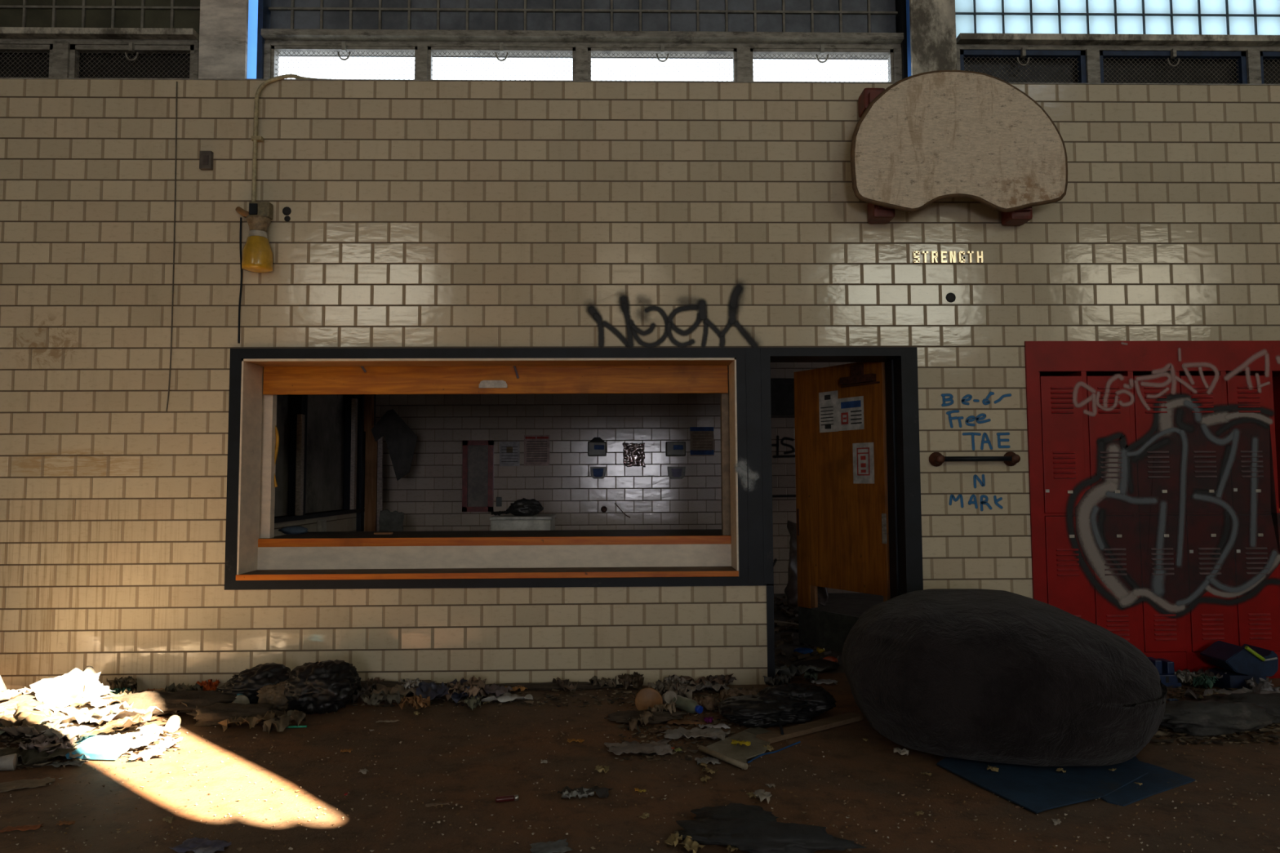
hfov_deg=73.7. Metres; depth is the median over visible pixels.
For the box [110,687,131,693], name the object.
scrap
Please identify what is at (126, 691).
litter piece
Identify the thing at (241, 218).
hanging cable
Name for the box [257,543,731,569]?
window ledge
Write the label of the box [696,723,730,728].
paper sheet
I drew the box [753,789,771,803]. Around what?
scrap
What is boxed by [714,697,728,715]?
litter piece
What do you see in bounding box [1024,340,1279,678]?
lockers
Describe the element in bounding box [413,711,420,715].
scrap
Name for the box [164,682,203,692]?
litter piece
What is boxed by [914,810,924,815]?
scrap
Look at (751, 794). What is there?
scrap
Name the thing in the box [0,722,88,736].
paper scrap
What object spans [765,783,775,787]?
scrap
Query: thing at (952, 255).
letter
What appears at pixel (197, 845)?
wrapper
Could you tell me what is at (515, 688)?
paper scrap
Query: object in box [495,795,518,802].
lighter
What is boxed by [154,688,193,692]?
litter piece
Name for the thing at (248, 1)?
trim
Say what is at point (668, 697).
foam cup
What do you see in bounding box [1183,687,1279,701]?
plastic wrap
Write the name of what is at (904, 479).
trim
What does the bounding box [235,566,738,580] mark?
sill
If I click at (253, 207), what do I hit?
switch
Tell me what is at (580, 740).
wrapper
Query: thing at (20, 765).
debris
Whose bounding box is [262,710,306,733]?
litter piece
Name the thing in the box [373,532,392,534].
wood sliver
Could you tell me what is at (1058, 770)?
scrap
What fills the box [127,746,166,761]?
paper scrap
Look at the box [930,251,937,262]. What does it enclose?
letter
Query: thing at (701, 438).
poster
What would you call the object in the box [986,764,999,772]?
scrap
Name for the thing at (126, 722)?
paper scrap
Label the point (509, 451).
poster
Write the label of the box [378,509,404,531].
panel
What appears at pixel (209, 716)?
leaf litter
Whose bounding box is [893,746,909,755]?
scrap
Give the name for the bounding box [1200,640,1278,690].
bag
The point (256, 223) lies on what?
socket
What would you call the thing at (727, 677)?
paper scrap
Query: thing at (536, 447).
poster
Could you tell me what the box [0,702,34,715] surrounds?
paper scrap
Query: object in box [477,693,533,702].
plastic wrap
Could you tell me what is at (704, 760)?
paper scrap
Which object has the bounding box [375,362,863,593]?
wall
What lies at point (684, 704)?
plastic bottle
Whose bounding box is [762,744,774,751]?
scrap
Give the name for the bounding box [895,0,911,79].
window
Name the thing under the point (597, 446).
wall dispenser
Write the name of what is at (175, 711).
litter piece
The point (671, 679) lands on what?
litter piece
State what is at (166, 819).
scrap
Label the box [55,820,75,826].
paper scrap
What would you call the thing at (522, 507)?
lump
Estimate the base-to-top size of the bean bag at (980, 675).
0.690 m
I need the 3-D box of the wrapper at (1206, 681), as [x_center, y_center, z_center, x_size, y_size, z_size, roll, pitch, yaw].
[3.444,1.549,5.191,0.131,0.086,0.109,1,-4,-20]
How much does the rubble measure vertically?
0.074 m
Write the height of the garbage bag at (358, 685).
0.219 m
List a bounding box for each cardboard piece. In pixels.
[648,725,680,733]
[667,719,706,726]
[693,694,731,710]
[697,727,770,769]
[720,688,758,698]
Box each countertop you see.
[257,528,731,546]
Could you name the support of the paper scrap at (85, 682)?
on the paper scrap at (6, 712)
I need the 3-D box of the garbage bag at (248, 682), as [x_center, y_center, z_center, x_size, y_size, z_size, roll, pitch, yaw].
[-2.201,1.494,4.952,0.391,0.230,0.407,-3,-5,41]
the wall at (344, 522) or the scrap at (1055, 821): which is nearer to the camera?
the scrap at (1055, 821)
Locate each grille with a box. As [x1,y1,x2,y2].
[0,51,49,77]
[76,51,190,78]
[275,50,414,79]
[431,51,572,79]
[591,53,733,80]
[752,53,889,81]
[964,56,1079,82]
[1102,57,1239,83]
[1262,57,1279,84]
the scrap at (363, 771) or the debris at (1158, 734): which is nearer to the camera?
the scrap at (363, 771)
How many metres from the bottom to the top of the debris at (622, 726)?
0.017 m
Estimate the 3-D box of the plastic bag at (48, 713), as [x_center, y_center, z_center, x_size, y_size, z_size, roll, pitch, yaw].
[-3.161,1.526,4.340,0.347,0.097,0.250,0,-4,-1]
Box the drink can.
[164,715,181,733]
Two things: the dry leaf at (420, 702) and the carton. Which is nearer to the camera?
the carton
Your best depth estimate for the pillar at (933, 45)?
5.79 m
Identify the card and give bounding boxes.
[0,777,54,792]
[529,838,572,852]
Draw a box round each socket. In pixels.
[245,214,271,232]
[496,497,502,506]
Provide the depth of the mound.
4.69 m
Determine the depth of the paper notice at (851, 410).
6.01 m
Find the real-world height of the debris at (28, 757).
0.069 m
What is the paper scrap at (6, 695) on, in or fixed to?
on the mound
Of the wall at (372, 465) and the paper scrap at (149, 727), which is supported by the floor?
the wall at (372, 465)
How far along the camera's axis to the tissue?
5.18 m
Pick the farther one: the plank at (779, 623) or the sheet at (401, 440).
the sheet at (401, 440)
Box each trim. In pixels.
[0,77,1279,85]
[224,347,769,590]
[246,0,248,77]
[258,366,276,538]
[720,365,730,535]
[765,346,923,684]
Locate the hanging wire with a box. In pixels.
[165,81,177,412]
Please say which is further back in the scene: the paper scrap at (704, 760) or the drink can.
the drink can
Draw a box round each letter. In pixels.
[912,251,919,262]
[921,251,928,262]
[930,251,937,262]
[940,251,946,262]
[948,251,955,262]
[958,251,964,262]
[966,251,973,262]
[976,251,982,262]
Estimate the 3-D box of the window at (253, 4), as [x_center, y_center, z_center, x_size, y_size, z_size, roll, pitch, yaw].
[-2.737,-4.167,6.097,0.104,3.924,0.010,0,-4,-1]
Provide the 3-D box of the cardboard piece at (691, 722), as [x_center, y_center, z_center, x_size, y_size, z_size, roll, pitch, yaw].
[0.245,1.554,4.474,0.208,0.022,0.082,-1,-4,3]
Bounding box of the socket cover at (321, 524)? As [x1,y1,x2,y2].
[316,519,326,532]
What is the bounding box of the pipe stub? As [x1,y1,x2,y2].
[600,502,630,517]
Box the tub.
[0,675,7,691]
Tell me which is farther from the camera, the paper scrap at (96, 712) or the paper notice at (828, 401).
the paper notice at (828, 401)
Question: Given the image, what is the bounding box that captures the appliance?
[488,514,556,530]
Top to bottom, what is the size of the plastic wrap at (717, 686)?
0.059 m
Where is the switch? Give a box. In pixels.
[248,203,257,214]
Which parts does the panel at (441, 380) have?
finger pull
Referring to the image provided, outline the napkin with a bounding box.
[604,738,673,755]
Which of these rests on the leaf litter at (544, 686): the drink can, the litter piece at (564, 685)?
the litter piece at (564, 685)
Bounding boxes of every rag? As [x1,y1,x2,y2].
[278,525,308,534]
[490,511,513,515]
[689,803,778,822]
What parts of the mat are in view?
panel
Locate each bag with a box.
[0,711,51,735]
[18,734,76,757]
[217,662,290,704]
[256,680,289,711]
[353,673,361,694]
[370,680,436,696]
[718,693,821,728]
[756,683,836,715]
[841,588,1167,766]
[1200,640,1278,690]
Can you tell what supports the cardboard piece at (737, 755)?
on the floor
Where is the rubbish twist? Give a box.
[556,785,613,798]
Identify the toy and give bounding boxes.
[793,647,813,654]
[793,658,839,671]
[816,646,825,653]
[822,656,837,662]
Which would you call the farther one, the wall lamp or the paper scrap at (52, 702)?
the wall lamp
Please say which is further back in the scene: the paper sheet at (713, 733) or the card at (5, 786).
the paper sheet at (713, 733)
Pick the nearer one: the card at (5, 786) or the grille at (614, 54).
the card at (5, 786)
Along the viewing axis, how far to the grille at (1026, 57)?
6.05 m
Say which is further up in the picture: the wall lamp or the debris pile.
the wall lamp
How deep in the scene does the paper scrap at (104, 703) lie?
4.54 m
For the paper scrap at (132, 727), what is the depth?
4.20 m
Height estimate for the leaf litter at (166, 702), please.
0.120 m
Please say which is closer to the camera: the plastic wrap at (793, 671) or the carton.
the carton
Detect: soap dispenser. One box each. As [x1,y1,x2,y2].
[590,466,606,479]
[666,466,685,479]
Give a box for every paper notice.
[818,390,838,432]
[837,395,864,431]
[852,442,874,484]
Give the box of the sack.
[647,679,699,699]
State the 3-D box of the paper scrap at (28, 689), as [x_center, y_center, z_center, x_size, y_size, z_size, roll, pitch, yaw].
[-3.494,1.554,4.902,0.249,0.062,0.369,1,-4,-18]
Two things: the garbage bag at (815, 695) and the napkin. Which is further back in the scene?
the garbage bag at (815, 695)
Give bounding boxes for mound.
[0,692,155,715]
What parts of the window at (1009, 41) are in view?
pane, hopper sash, frame, pane, hopper sash, hopper sash, pane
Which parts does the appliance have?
lid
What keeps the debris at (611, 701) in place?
on the floor
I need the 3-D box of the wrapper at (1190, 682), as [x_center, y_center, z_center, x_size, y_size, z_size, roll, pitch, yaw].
[3.409,1.558,5.272,0.155,0.078,0.128,-1,-4,16]
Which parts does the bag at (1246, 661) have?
lime handle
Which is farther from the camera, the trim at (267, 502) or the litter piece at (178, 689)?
the trim at (267, 502)
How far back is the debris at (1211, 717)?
4.27 m
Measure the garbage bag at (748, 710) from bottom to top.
0.130 m
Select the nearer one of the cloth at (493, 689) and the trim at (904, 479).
the cloth at (493, 689)
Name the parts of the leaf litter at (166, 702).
wooden slat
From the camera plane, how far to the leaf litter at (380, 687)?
5.08 m
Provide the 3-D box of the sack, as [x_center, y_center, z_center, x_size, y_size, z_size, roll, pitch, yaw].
[0.197,1.556,5.046,0.285,0.089,0.241,-1,-4,16]
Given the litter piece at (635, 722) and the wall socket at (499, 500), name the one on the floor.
the litter piece at (635, 722)
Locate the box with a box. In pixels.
[199,151,213,169]
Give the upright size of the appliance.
0.946 m
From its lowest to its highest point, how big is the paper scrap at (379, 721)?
0.006 m
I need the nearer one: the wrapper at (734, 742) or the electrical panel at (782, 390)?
the wrapper at (734, 742)
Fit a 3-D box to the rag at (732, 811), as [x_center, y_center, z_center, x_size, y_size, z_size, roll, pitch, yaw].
[0.354,1.462,3.197,0.326,0.050,0.278,0,-4,-1]
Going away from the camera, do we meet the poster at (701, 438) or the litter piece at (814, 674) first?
the litter piece at (814, 674)
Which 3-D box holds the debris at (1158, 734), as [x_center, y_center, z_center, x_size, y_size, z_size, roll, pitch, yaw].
[3.147,1.553,4.693,0.635,0.022,1.754,-3,-4,36]
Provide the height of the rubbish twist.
0.032 m
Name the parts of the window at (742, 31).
hopper sash, hopper sash, frame, hopper sash, hopper sash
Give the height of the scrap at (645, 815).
0.017 m
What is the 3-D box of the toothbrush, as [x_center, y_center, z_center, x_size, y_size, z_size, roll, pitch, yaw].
[-1.797,1.568,4.455,0.110,0.012,0.012,0,-4,-4]
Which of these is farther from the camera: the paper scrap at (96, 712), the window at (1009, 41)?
the window at (1009, 41)
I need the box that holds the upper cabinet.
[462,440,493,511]
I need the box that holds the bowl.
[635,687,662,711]
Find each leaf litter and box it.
[99,688,250,716]
[186,702,287,726]
[360,680,446,693]
[484,681,628,690]
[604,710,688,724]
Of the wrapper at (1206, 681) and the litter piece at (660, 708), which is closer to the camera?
the litter piece at (660, 708)
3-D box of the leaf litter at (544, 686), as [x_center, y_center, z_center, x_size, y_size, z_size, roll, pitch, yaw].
[-0.578,1.599,5.260,1.028,0.040,0.111,0,-4,-1]
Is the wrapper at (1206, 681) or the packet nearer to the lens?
the wrapper at (1206, 681)
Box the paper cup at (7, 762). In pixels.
[0,753,17,770]
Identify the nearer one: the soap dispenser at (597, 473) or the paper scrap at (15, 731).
the paper scrap at (15, 731)
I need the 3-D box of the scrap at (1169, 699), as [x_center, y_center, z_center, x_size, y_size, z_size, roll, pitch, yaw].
[3.053,1.568,4.893,0.076,0.016,0.024,0,-4,-4]
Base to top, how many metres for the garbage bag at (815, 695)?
0.170 m
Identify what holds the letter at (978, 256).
attached to the wall at (407, 214)
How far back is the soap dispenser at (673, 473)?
9.52 m
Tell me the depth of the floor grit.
3.33 m
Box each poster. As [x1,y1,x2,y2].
[499,441,519,466]
[524,435,549,466]
[689,426,714,456]
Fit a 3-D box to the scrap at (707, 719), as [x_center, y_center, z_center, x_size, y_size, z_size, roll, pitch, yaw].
[0.360,1.551,4.511,0.049,0.030,0.042,0,-4,-1]
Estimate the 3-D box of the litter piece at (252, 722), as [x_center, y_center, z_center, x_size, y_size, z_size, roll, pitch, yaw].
[-2.028,1.528,4.426,0.296,0.092,0.111,2,-4,-30]
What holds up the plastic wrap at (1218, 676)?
on the floor
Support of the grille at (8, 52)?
attached to the window at (39, 38)
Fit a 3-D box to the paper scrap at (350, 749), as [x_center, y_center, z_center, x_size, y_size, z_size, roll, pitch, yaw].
[-1.398,1.542,4.057,0.057,0.011,0.035,0,-4,-1]
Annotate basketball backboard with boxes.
[850,70,1067,225]
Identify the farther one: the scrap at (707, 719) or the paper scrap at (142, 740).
the scrap at (707, 719)
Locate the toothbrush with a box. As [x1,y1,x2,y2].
[285,725,306,728]
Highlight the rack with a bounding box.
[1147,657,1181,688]
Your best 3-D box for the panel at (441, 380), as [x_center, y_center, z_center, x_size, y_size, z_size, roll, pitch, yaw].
[-0.957,-0.417,5.717,3.094,0.398,0.042,0,-4,-1]
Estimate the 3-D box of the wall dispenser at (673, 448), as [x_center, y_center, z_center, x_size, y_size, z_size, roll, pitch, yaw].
[0.401,0.252,9.572,0.218,0.159,0.125,0,-4,-1]
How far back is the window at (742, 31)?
5.99 m
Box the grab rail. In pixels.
[928,451,1020,466]
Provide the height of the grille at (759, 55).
0.384 m
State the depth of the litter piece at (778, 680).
5.27 m
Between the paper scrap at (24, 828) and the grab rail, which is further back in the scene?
the grab rail
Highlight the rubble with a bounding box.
[773,595,843,667]
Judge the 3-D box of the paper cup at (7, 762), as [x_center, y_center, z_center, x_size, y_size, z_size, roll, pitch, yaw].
[-2.847,1.506,3.816,0.092,0.072,0.072,1,-4,-21]
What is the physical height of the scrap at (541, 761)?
0.015 m
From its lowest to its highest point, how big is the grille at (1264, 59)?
0.369 m
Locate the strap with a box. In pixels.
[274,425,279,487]
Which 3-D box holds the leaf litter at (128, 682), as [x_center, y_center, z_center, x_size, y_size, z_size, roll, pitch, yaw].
[-3.122,1.569,5.165,0.151,0.113,0.152,-3,-5,41]
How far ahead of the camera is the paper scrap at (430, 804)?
3.38 m
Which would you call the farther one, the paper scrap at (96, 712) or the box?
the box
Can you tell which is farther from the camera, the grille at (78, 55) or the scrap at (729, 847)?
the grille at (78, 55)
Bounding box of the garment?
[415,678,477,703]
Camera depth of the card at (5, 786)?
3.63 m
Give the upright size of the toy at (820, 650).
0.060 m
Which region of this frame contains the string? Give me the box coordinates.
[747,741,800,763]
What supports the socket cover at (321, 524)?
attached to the wall at (344, 522)
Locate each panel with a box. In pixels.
[262,365,728,395]
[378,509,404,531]
[770,377,794,417]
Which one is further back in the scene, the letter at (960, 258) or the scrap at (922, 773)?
the letter at (960, 258)
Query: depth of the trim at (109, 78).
5.56 m
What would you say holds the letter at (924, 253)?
attached to the wall at (407, 214)
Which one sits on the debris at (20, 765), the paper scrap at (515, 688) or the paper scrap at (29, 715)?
the paper scrap at (29, 715)
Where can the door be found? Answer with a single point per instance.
(842, 525)
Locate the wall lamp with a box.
[235,74,327,272]
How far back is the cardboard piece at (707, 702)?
4.77 m
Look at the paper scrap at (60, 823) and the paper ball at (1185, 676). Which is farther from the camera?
the paper ball at (1185, 676)
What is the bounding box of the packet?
[622,442,645,467]
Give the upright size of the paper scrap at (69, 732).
0.106 m
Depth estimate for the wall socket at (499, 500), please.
9.55 m
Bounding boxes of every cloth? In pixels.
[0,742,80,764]
[444,675,486,701]
[466,683,513,697]
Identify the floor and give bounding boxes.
[0,593,1279,852]
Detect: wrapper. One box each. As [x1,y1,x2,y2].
[168,837,231,852]
[567,738,584,742]
[730,739,751,746]
[1181,672,1202,685]
[1192,674,1218,688]
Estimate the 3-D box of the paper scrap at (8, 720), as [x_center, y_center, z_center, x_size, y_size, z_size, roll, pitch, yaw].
[-3.233,1.500,4.361,0.220,0.120,0.274,0,-4,-9]
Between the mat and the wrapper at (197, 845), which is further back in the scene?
the mat
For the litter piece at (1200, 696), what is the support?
on the debris at (1158, 734)
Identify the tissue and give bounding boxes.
[398,678,422,688]
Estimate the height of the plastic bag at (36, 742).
0.100 m
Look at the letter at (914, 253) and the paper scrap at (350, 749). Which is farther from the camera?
the letter at (914, 253)
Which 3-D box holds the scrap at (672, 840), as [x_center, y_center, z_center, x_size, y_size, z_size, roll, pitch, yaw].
[0.121,1.459,3.012,0.056,0.032,0.078,-2,-4,30]
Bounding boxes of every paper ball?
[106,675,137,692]
[1173,668,1199,684]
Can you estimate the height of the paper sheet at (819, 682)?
0.019 m
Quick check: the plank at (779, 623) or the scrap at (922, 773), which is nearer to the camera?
the scrap at (922, 773)
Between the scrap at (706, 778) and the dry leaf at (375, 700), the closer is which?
the scrap at (706, 778)
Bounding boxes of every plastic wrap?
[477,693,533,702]
[683,680,729,691]
[774,664,832,678]
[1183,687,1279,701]
[1196,667,1269,680]
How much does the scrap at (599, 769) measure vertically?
0.027 m
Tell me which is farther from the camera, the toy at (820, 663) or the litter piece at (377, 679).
the toy at (820, 663)
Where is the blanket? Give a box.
[1200,692,1279,723]
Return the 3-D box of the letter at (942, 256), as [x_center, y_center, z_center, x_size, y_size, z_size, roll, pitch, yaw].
[1.969,-1.098,5.534,0.038,0.075,0.017,0,-4,-1]
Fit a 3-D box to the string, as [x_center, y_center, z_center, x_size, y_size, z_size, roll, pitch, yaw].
[0.629,1.530,4.018,0.027,0.007,0.416,-4,-5,44]
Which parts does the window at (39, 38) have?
pane, hopper sash, frame, hopper sash, pane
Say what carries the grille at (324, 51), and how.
attached to the window at (742, 31)
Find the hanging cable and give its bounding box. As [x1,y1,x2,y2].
[237,217,242,343]
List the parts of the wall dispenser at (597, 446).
lid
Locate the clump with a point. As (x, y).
(637, 680)
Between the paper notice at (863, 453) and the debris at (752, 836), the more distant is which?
the paper notice at (863, 453)
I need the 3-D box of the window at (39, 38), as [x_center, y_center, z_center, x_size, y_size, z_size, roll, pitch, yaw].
[-7.825,-4.192,5.953,9.548,4.039,0.280,0,-4,-1]
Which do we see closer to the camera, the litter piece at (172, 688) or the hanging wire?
the litter piece at (172, 688)
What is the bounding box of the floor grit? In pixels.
[0,692,1279,852]
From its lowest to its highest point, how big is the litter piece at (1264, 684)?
0.096 m
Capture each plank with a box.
[755,711,863,743]
[773,620,798,628]
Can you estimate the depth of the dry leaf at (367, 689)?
4.97 m
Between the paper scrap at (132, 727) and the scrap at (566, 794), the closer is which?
the scrap at (566, 794)
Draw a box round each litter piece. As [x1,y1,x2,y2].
[116,688,163,695]
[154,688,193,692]
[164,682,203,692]
[173,688,201,713]
[217,710,277,732]
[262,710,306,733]
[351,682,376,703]
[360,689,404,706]
[366,677,384,684]
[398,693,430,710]
[464,693,483,710]
[552,676,578,691]
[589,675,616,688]
[626,710,654,732]
[646,702,677,713]
[662,675,688,684]
[706,675,736,686]
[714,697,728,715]
[762,672,791,686]
[803,671,817,680]
[1197,690,1225,698]
[1244,677,1279,693]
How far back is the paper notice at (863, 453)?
5.90 m
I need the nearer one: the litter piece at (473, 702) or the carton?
the carton
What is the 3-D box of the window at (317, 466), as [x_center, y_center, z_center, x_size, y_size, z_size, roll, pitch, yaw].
[-2.946,0.165,7.593,0.210,1.285,3.940,0,-4,-1]
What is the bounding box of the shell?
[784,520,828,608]
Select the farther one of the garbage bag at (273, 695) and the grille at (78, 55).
the grille at (78, 55)
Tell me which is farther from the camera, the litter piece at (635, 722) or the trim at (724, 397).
the trim at (724, 397)
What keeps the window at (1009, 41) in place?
in the wall
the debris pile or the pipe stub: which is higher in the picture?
the pipe stub
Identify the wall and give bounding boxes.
[0,79,1279,691]
[259,394,378,538]
[355,394,383,531]
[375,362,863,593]
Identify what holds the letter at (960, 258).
attached to the wall at (407, 214)
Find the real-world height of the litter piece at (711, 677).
0.072 m
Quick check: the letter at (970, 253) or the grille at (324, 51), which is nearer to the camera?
the letter at (970, 253)
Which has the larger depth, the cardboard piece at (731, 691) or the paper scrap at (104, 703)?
the cardboard piece at (731, 691)
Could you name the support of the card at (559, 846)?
on the floor
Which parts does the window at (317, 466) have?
post, post, sill, post, post, post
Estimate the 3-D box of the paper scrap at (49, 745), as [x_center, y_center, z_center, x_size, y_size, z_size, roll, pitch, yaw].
[-2.788,1.513,4.057,0.271,0.084,0.218,-1,-4,18]
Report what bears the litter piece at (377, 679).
on the leaf litter at (387, 683)
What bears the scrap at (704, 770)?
on the floor
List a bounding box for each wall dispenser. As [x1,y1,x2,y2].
[587,437,606,456]
[666,441,685,456]
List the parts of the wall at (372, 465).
dark post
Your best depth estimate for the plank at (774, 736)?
4.33 m
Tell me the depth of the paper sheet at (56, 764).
3.89 m
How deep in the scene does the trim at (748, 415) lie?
5.42 m
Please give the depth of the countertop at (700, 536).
5.65 m
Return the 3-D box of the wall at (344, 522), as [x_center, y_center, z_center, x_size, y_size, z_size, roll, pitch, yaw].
[-2.990,0.462,7.574,0.200,2.620,3.940,0,-4,-1]
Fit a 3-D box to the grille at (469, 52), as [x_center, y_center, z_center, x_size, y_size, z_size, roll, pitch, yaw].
[-0.961,-2.439,5.963,0.985,0.384,0.003,0,-4,-1]
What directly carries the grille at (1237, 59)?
attached to the window at (1009, 41)
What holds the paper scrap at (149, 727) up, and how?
on the debris at (20, 765)
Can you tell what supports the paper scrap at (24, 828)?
on the floor
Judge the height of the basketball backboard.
0.940 m
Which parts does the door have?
lock plate, kick plate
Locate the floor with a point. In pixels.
(874, 760)
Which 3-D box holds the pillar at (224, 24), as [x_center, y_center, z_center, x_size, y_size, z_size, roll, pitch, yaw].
[-2.791,-4.535,5.818,0.308,4.624,0.030,0,-4,-1]
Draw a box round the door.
[794,362,890,652]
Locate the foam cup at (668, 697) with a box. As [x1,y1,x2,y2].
[662,690,676,705]
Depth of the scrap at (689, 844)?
2.97 m
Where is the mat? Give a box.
[936,755,1195,814]
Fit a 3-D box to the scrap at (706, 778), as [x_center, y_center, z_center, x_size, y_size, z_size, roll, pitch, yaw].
[0.281,1.503,3.645,0.045,0.020,0.057,-4,-5,44]
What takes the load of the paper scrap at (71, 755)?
on the carton
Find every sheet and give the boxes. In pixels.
[44,760,88,767]
[371,408,417,480]
[660,724,730,740]
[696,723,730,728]
[808,679,837,684]
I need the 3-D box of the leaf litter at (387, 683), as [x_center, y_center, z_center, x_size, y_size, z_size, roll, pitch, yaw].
[-1.581,1.586,5.208,0.821,0.070,0.171,0,-4,-1]
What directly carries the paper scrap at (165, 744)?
on the debris at (20, 765)
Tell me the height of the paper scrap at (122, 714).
0.126 m
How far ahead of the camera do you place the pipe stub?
9.54 m
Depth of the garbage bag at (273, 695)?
4.71 m
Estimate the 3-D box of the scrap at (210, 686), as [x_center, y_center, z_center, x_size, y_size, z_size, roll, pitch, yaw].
[-2.632,1.584,5.193,0.122,0.081,0.122,1,-4,-15]
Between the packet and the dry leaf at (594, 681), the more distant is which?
the packet
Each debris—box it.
[0,712,182,769]
[135,686,759,706]
[616,699,755,761]
[675,817,866,852]
[1150,684,1279,745]
[1160,698,1276,737]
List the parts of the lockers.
locker door, locker door, locker door, locker door, locker door, locker door, locker door, locker door, locker door, locker door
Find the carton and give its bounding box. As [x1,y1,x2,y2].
[66,735,133,759]
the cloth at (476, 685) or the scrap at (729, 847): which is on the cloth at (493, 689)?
the cloth at (476, 685)
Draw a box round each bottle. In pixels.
[231,693,249,704]
[672,695,702,713]
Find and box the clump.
[617,671,644,690]
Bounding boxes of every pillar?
[198,0,248,78]
[909,0,956,75]
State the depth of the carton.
3.98 m
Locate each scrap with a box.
[0,688,33,700]
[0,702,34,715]
[0,711,22,727]
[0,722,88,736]
[0,823,43,832]
[14,702,88,725]
[16,739,67,749]
[21,686,32,693]
[25,723,116,742]
[29,666,114,702]
[34,693,109,715]
[40,701,133,725]
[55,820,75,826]
[65,697,120,707]
[68,732,128,758]
[74,711,152,740]
[81,706,163,724]
[101,724,145,735]
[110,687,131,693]
[111,723,170,738]
[124,728,163,751]
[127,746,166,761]
[153,737,182,748]
[162,816,174,823]
[196,679,220,691]
[340,748,352,752]
[358,768,368,773]
[376,720,399,722]
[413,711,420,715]
[425,802,449,807]
[504,685,527,691]
[540,759,548,763]
[561,787,594,798]
[594,764,609,773]
[640,812,649,818]
[664,831,683,846]
[677,835,705,852]
[680,673,733,688]
[694,756,719,764]
[699,774,711,782]
[700,767,718,773]
[703,716,712,723]
[725,844,738,852]
[746,791,756,798]
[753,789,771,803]
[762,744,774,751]
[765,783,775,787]
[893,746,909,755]
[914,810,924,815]
[920,772,931,776]
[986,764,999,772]
[1051,818,1061,825]
[1056,768,1066,773]
[1166,697,1179,701]
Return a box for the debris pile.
[284,659,357,715]
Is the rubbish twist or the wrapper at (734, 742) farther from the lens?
the wrapper at (734, 742)
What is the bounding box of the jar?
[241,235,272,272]
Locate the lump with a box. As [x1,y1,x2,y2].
[506,497,543,515]
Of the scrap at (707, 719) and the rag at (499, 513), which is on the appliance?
the rag at (499, 513)
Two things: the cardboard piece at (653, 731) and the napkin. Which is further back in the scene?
the cardboard piece at (653, 731)
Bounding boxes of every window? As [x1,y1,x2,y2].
[0,0,199,78]
[246,0,257,78]
[256,0,903,81]
[274,394,375,523]
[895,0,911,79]
[955,0,1279,84]
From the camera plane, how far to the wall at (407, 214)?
5.47 m

